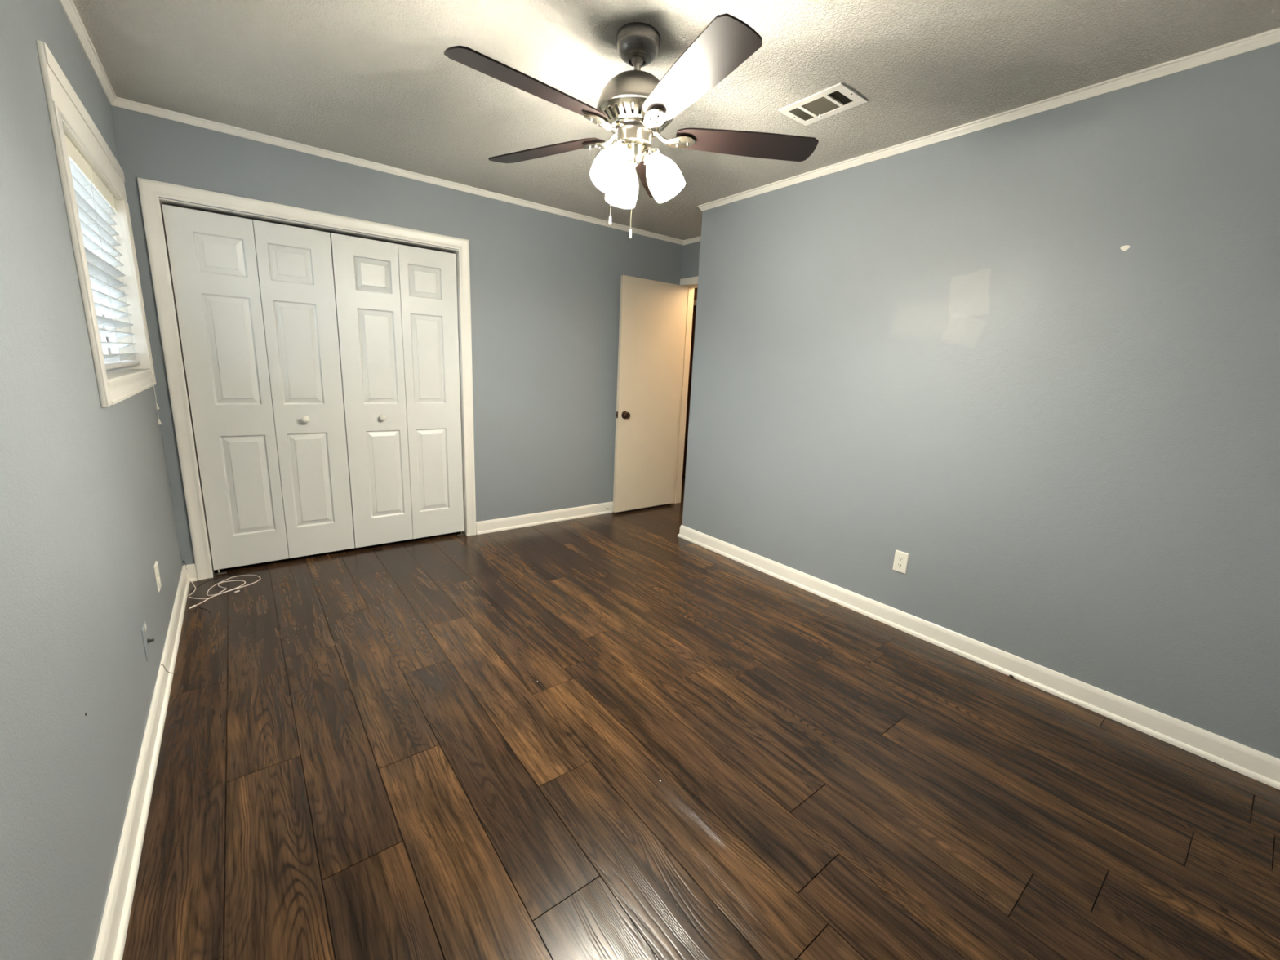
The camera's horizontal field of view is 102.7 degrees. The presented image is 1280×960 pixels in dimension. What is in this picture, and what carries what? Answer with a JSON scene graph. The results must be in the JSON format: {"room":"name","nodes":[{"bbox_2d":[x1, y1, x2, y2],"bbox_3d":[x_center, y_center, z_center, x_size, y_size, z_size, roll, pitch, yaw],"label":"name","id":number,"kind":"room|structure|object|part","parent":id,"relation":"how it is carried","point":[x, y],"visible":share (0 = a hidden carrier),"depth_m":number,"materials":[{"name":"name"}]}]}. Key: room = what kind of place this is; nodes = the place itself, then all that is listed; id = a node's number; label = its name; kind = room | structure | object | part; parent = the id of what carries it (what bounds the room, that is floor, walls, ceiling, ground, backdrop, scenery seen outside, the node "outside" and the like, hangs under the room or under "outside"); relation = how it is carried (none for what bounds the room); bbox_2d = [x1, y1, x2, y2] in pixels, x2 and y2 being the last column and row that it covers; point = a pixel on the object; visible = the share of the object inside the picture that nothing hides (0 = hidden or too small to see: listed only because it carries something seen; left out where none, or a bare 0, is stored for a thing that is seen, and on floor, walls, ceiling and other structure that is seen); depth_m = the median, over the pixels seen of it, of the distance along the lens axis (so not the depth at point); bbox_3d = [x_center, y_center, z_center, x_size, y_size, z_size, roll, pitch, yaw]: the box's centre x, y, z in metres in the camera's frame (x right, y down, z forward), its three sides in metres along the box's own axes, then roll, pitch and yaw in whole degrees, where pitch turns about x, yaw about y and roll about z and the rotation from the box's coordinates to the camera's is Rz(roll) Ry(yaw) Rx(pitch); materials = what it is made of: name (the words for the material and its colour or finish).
{"room":"empty bedroom","nodes":[
{"label":"empty bedroom","id":0,"kind":"room"},
{"bbox_2d":[0,0,182,959],"bbox_3d":[-1.284,-0.182,0.989,0.120,2.428,4.490,-7,16,-37],"label":"wall","id":1,"kind":"structure","parent":0,"point":[87,514],"depth_m":1.16,"materials":[{"name":"blue paint"}]},
{"bbox_2d":[58,0,116,105],"bbox_3d":[-1.172,-1.358,0.777,0.027,0.033,4.250,-7,16,-37],"label":"crown molding","id":2,"kind":"structure","parent":1,"relation":"attached to","point":[68,7],"depth_m":1.96,"materials":[{"name":"white paint"}]},
{"bbox_2d":[35,40,155,407],"bbox_3d":[-2.095,-0.832,1.960,0.136,0.987,1.314,-7,16,-37],"label":"window","id":3,"kind":"structure","parent":1,"relation":"in","point":[68,115],"depth_m":1.78,"materials":[{"name":"white paint"}]},
{"bbox_3d":[-2.131,-0.793,1.933,0.003,0.681,1.058,-7,16,-37],"label":"pane","id":4,"kind":"part","parent":3,"relation":"part of","materials":[{"name":"clear glass"}]},
{"bbox_2d":[64,133,161,424],"bbox_3d":[-2.076,-0.671,2.008,0.100,1.023,1.120,-7,16,-37],"label":"window blind","id":5,"kind":"object","parent":3,"relation":"attached to","point":[95,202],"visible":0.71,"depth_m":2.03,"materials":[{"name":"white plastic"}]},
{"bbox_3d":[-2.090,-0.796,1.970,0.053,0.677,0.002,-7,16,-37],"label":"ladder cord","id":6,"kind":"part","parent":5,"relation":"part of","materials":[{"name":"white fabric"}]},
{"bbox_3d":[-2.344,-0.878,2.288,0.053,0.677,0.002,-7,16,-37],"label":"ladder cord","id":7,"kind":"part","parent":5,"relation":"part of","materials":[{"name":"white fabric"}]},
{"bbox_3d":[-2.103,-0.458,2.041,0.048,0.018,1.120,-7,16,-37],"label":"rail","id":8,"kind":"part","parent":5,"relation":"part of","materials":[{"name":"white plastic"}]},
{"bbox_3d":[-2.361,-0.797,2.403,0.038,0.885,0.002,-7,16,-37],"label":"pull cord","id":9,"kind":"part","parent":5,"relation":"part of","materials":[{"name":"white fabric"}]},
{"bbox_3d":[-2.359,-0.760,2.406,0.038,0.960,0.002,-7,16,-37],"label":"pull cord","id":10,"kind":"part","parent":5,"relation":"part of","materials":[{"name":"white fabric"}]},
{"bbox_3d":[-2.131,-0.793,1.933,0.027,0.759,1.136,-7,16,-37],"label":"sash","id":11,"kind":"part","parent":3,"relation":"part of","materials":[{"name":"white"}]},
{"bbox_2d":[93,565,190,959],"bbox_3d":[-1.281,0.948,1.282,0.022,0.098,4.250,-7,16,-37],"label":"baseboard","id":12,"kind":"structure","parent":1,"relation":"attached to","point":[110,944],"depth_m":1.41,"materials":[{"name":"white paint"}]},
{"bbox_2d":[141,622,154,662],"bbox_3d":[-1.721,0.564,1.797,0.022,0.120,0.072,-7,16,-37],"label":"cable jack","id":13,"kind":"object","parent":1,"relation":"attached to","point":[146,640],"visible":1,"depth_m":1.78,"materials":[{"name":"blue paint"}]},
{"bbox_2d":[154,560,161,592],"bbox_3d":[-2.009,0.402,2.134,0.007,0.114,0.070,-7,16,-37],"label":"wall outlet","id":14,"kind":"object","parent":1,"relation":"attached to","point":[156,566],"visible":1,"depth_m":2.12,"materials":[{"name":"white plastic"}]},
{"bbox_2d":[161,204,448,540],"bbox_3d":[-2.063,-0.787,3.578,1.980,2.428,0.670,-7,16,-37],"label":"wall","id":15,"kind":"structure","parent":0,"point":[163,204],"depth_m":3.48,"materials":[{"name":"paint"}]},
{"bbox_2d":[111,105,683,565],"bbox_3d":[-1.137,-0.793,3.800,3.634,2.428,0.120,-7,16,-37],"label":"wall","id":16,"kind":"structure","parent":0,"point":[545,286],"depth_m":3.79,"materials":[{"name":"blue paint"}]},
{"bbox_2d":[183,563,197,582],"bbox_3d":[-2.560,0.530,2.912,0.054,0.098,0.022,-7,16,-37],"label":"baseboard","id":17,"kind":"structure","parent":16,"relation":"attached to","point":[191,567],"depth_m":2.92,"materials":[{"name":"white paint"}]},
{"bbox_2d":[161,204,355,569],"bbox_3d":[-2.173,-0.467,3.024,0.737,1.977,0.078,-7,16,-37],"label":"door","id":18,"kind":"structure","parent":16,"relation":"in","point":[214,264],"depth_m":3.00,"materials":[{"name":"white paint"}]},
{"bbox_3d":[-2.044,-0.371,3.129,0.043,0.043,0.045,-7,16,-37],"label":"knob","id":19,"kind":"part","parent":18,"relation":"part of","materials":[{"name":"white plastic"}]},
{"bbox_2d":[137,177,475,580],"bbox_3d":[-1.889,-0.540,3.254,1.628,2.099,0.138,-7,16,-37],"label":"door frame","id":20,"kind":"structure","parent":16,"relation":"attached to","point":[150,191],"depth_m":2.85,"materials":[{"name":"white paint"}]},
{"bbox_2d":[329,232,464,547],"bbox_3d":[-1.586,-0.539,3.473,0.737,1.977,0.078,-7,16,-37],"label":"door","id":21,"kind":"structure","parent":16,"relation":"in","point":[396,304],"depth_m":3.45,"materials":[{"name":"white paint"}]},
{"bbox_3d":[-1.704,-0.416,3.389,0.043,0.043,0.045,-7,16,-37],"label":"knob","id":22,"kind":"part","parent":21,"relation":"part of","materials":[{"name":"white ceramic"}]},
{"bbox_2d":[111,97,683,244],"bbox_3d":[-1.038,-1.947,3.487,3.634,0.033,0.027,-7,16,-37],"label":"crown molding","id":23,"kind":"structure","parent":16,"relation":"attached to","point":[119,102],"depth_m":3.00,"materials":[{"name":"white paint"}]},
{"bbox_2d":[475,501,613,534],"bbox_3d":[-0.480,0.276,4.505,1.950,0.098,0.022,-7,16,-37],"label":"baseboard","id":24,"kind":"structure","parent":16,"relation":"attached to","point":[543,517],"depth_m":4.24,"materials":[{"name":"white paint"}]},
{"bbox_2d":[613,275,687,512],"bbox_3d":[0.086,-0.726,4.613,0.725,2.014,0.131,-7,16,-37],"label":"door","id":25,"kind":"structure","parent":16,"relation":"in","point":[652,313],"depth_m":4.57,"materials":[{"name":"beige paint"}]},
{"bbox_3d":[-0.118,-0.562,4.439,0.068,0.068,0.049,-7,16,-37],"label":"knob","id":26,"kind":"part","parent":25,"relation":"part of","materials":[{"name":"brown metal"}]},
{"bbox_2d":[72,0,1279,239],"bbox_3d":[0.135,-1.847,2.919,5.020,0.120,6.370,-7,16,-37],"label":"ceiling","id":27,"kind":"structure","parent":0,"point":[374,81],"depth_m":1.96,"materials":[{"name":"paint"}]},
{"bbox_2d":[444,13,818,238],"bbox_3d":[-0.043,-1.211,1.815,1.272,0.663,1.300,-7,16,-37],"label":"ceiling fan","id":28,"kind":"object","parent":27,"relation":"hanging from","point":[636,106],"visible":1,"depth_m":1.74,"materials":[{"name":"brown wood"}]},
{"bbox_3d":[-0.325,-1.202,1.567,0.526,0.034,0.134,-9,17,-42],"label":"blade","id":29,"kind":"part","parent":28,"relation":"part of","materials":[{"name":"brown wood"}]},
{"bbox_3d":[-0.378,-1.308,2.038,0.526,0.034,0.134,9,14,28],"label":"blade","id":30,"kind":"part","parent":28,"relation":"part of","materials":[{"name":"brown wood"}]},
{"bbox_3d":[-0.100,-1.093,1.781,0.148,0.166,0.126,-7,16,-37],"label":"lamp shade","id":31,"kind":"part","parent":28,"relation":"part of","materials":[{"name":"white glass"}]},
{"bbox_3d":[-0.085,-1.118,1.791,0.076,0.094,0.052,-7,16,-37],"label":"light bulb","id":32,"kind":"part","parent":28,"relation":"part of","materials":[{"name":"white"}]},
{"bbox_3d":[-0.067,-1.135,1.981,0.127,0.166,0.147,-7,16,-37],"label":"lamp shade","id":33,"kind":"part","parent":28,"relation":"part of","materials":[{"name":"white glass"}]},
{"bbox_3d":[-0.028,-1.055,1.835,0.003,0.300,0.012,2,12,-4],"label":"pull chain","id":34,"kind":"part","parent":28,"relation":"part of","materials":[{"name":"silver metal"}]},
{"bbox_3d":[0.064,-1.332,2.237,0.134,0.034,0.526,5,13,11],"label":"blade","id":35,"kind":"part","parent":28,"relation":"part of","materials":[{"name":"brown wood"}]},
{"bbox_3d":[0.097,-1.101,1.860,0.136,0.166,0.136,-7,16,-37],"label":"lamp shade","id":36,"kind":"part","parent":28,"relation":"part of","materials":[{"name":"white glass"}]},
{"bbox_3d":[0.150,-1.160,1.475,0.134,0.034,0.526,-3,14,-24],"label":"blade","id":37,"kind":"part","parent":28,"relation":"part of","materials":[{"name":"brown wood"}]},
{"bbox_3d":[0.391,-1.240,1.889,0.526,0.034,0.134,1,12,-7],"label":"blade","id":38,"kind":"part","parent":28,"relation":"part of","materials":[{"name":"brown wood"}]},
{"bbox_2d":[777,82,867,125],"bbox_3d":[0.771,-1.583,2.171,0.202,0.015,0.299,-7,16,-37],"label":"ceiling vent","id":39,"kind":"object","parent":27,"relation":"in","point":[836,99],"visible":1,"depth_m":2.16,"materials":[{"name":"white metal"}]},
{"bbox_2d":[681,241,700,306],"bbox_3d":[0.705,-1.043,5.322,1.166,2.428,3.700,-7,16,-37],"label":"wall","id":40,"kind":"structure","parent":0,"point":[691,254],"depth_m":4.55,"materials":[{"name":"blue paint"}]},
{"bbox_2d":[671,275,697,503],"bbox_3d":[0.626,-0.723,4.596,0.134,2.108,0.841,-7,16,-37],"label":"door frame","id":41,"kind":"structure","parent":40,"relation":"attached to","point":[691,287],"depth_m":4.86,"materials":[{"name":"beige paint"}]},
{"bbox_2d":[682,306,696,475],"bbox_3d":[0.427,-1.096,6.408,0.040,2.020,0.775,-7,16,-37],"label":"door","id":42,"kind":"structure","parent":40,"relation":"in","point":[694,307],"depth_m":6.16,"materials":[{"name":"white wood"}]},
{"bbox_2d":[122,475,1279,959],"bbox_3d":[0.008,0.641,3.457,5.250,0.120,6.570,-7,16,-37],"label":"floor","id":43,"kind":"structure","parent":0,"point":[364,754],"depth_m":1.65,"materials":[{"name":"brown wood"}]},
{"bbox_2d":[183,564,195,595],"bbox_3d":[-2.483,0.546,2.825,0.037,0.112,0.224,-9,17,-42],"label":"wire","id":44,"kind":"object","parent":43,"relation":"on","point":[184,564],"visible":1,"depth_m":2.88,"materials":[{"name":"white plastic"}]},
{"bbox_2d":[190,571,248,591],"bbox_3d":[-2.433,0.576,2.953,0.069,0.002,0.320,7,13,19],"label":"wire","id":45,"kind":"object","parent":43,"relation":"on","point":[247,571],"visible":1,"depth_m":2.97,"materials":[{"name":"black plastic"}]},
{"bbox_2d":[213,568,226,574],"bbox_3d":[-2.493,0.542,3.039,0.059,0.027,0.026,-7,16,-37],"label":"pivot bracket","id":46,"kind":"object","parent":43,"relation":"on","point":[219,572],"visible":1,"depth_m":3.04,"materials":[{"name":"metal"}]},
{"bbox_2d":[188,574,260,608],"bbox_3d":[-2.305,0.607,2.822,0.193,0.011,0.436,3,12,3],"label":"charging cable","id":47,"kind":"object","parent":43,"relation":"on","point":[218,593],"visible":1,"depth_m":2.83,"materials":[{"name":"white plastic"}]},
{"bbox_2d":[682,42,1279,759],"bbox_3d":[1.744,-0.420,2.708,0.717,2.428,3.517,-7,16,-37],"label":"wall","id":48,"kind":"structure","parent":0,"point":[950,355],"depth_m":2.17,"materials":[{"name":"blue paint"}]},
{"bbox_2d":[892,549,909,573],"bbox_3d":[1.382,0.435,2.716,0.008,0.114,0.070,-7,16,-37],"label":"wall outlet","id":49,"kind":"object","parent":48,"relation":"attached to","point":[900,561],"visible":1,"depth_m":2.71,"materials":[{"name":"white plastic"}]},
{"bbox_2d":[896,562,902,568],"bbox_3d":[1.379,0.455,2.719,0.002,0.027,0.034,-7,16,-37],"label":"receptacle","id":50,"kind":"object","parent":49,"relation":"attached to","point":[899,565],"depth_m":2.72,"materials":[{"name":"white plastic"}]},
{"bbox_2d":[897,555,904,561],"bbox_3d":[1.381,0.416,2.711,0.002,0.027,0.034,-7,16,-37],"label":"receptacle","id":51,"kind":"object","parent":49,"relation":"attached to","point":[900,558],"depth_m":2.71,"materials":[{"name":"white plastic"}]},
{"bbox_2d":[677,524,1279,790],"bbox_3d":[1.591,0.710,2.969,0.619,0.098,3.419,-7,16,-37],"label":"baseboard","id":52,"kind":"structure","parent":48,"relation":"attached to","point":[1259,766],"depth_m":2.27,"materials":[{"name":"white paint"}]},
{"bbox_2d":[683,27,1279,244],"bbox_3d":[1.442,-1.677,2.779,0.624,0.033,4.250,-7,16,-37],"label":"crown molding","id":53,"kind":"structure","parent":48,"relation":"attached to","point":[1272,37],"depth_m":2.08,"materials":[{"name":"white paint"}]},
{"bbox_2d":[1120,244,1129,251],"bbox_3d":[1.829,-0.874,1.931,0.002,0.021,0.027,-7,16,-37],"label":"chip","id":54,"kind":"object","parent":48,"relation":"attached to","point":[1125,247],"visible":1,"depth_m":1.93,"materials":[{"name":"white paint"}]}
]}

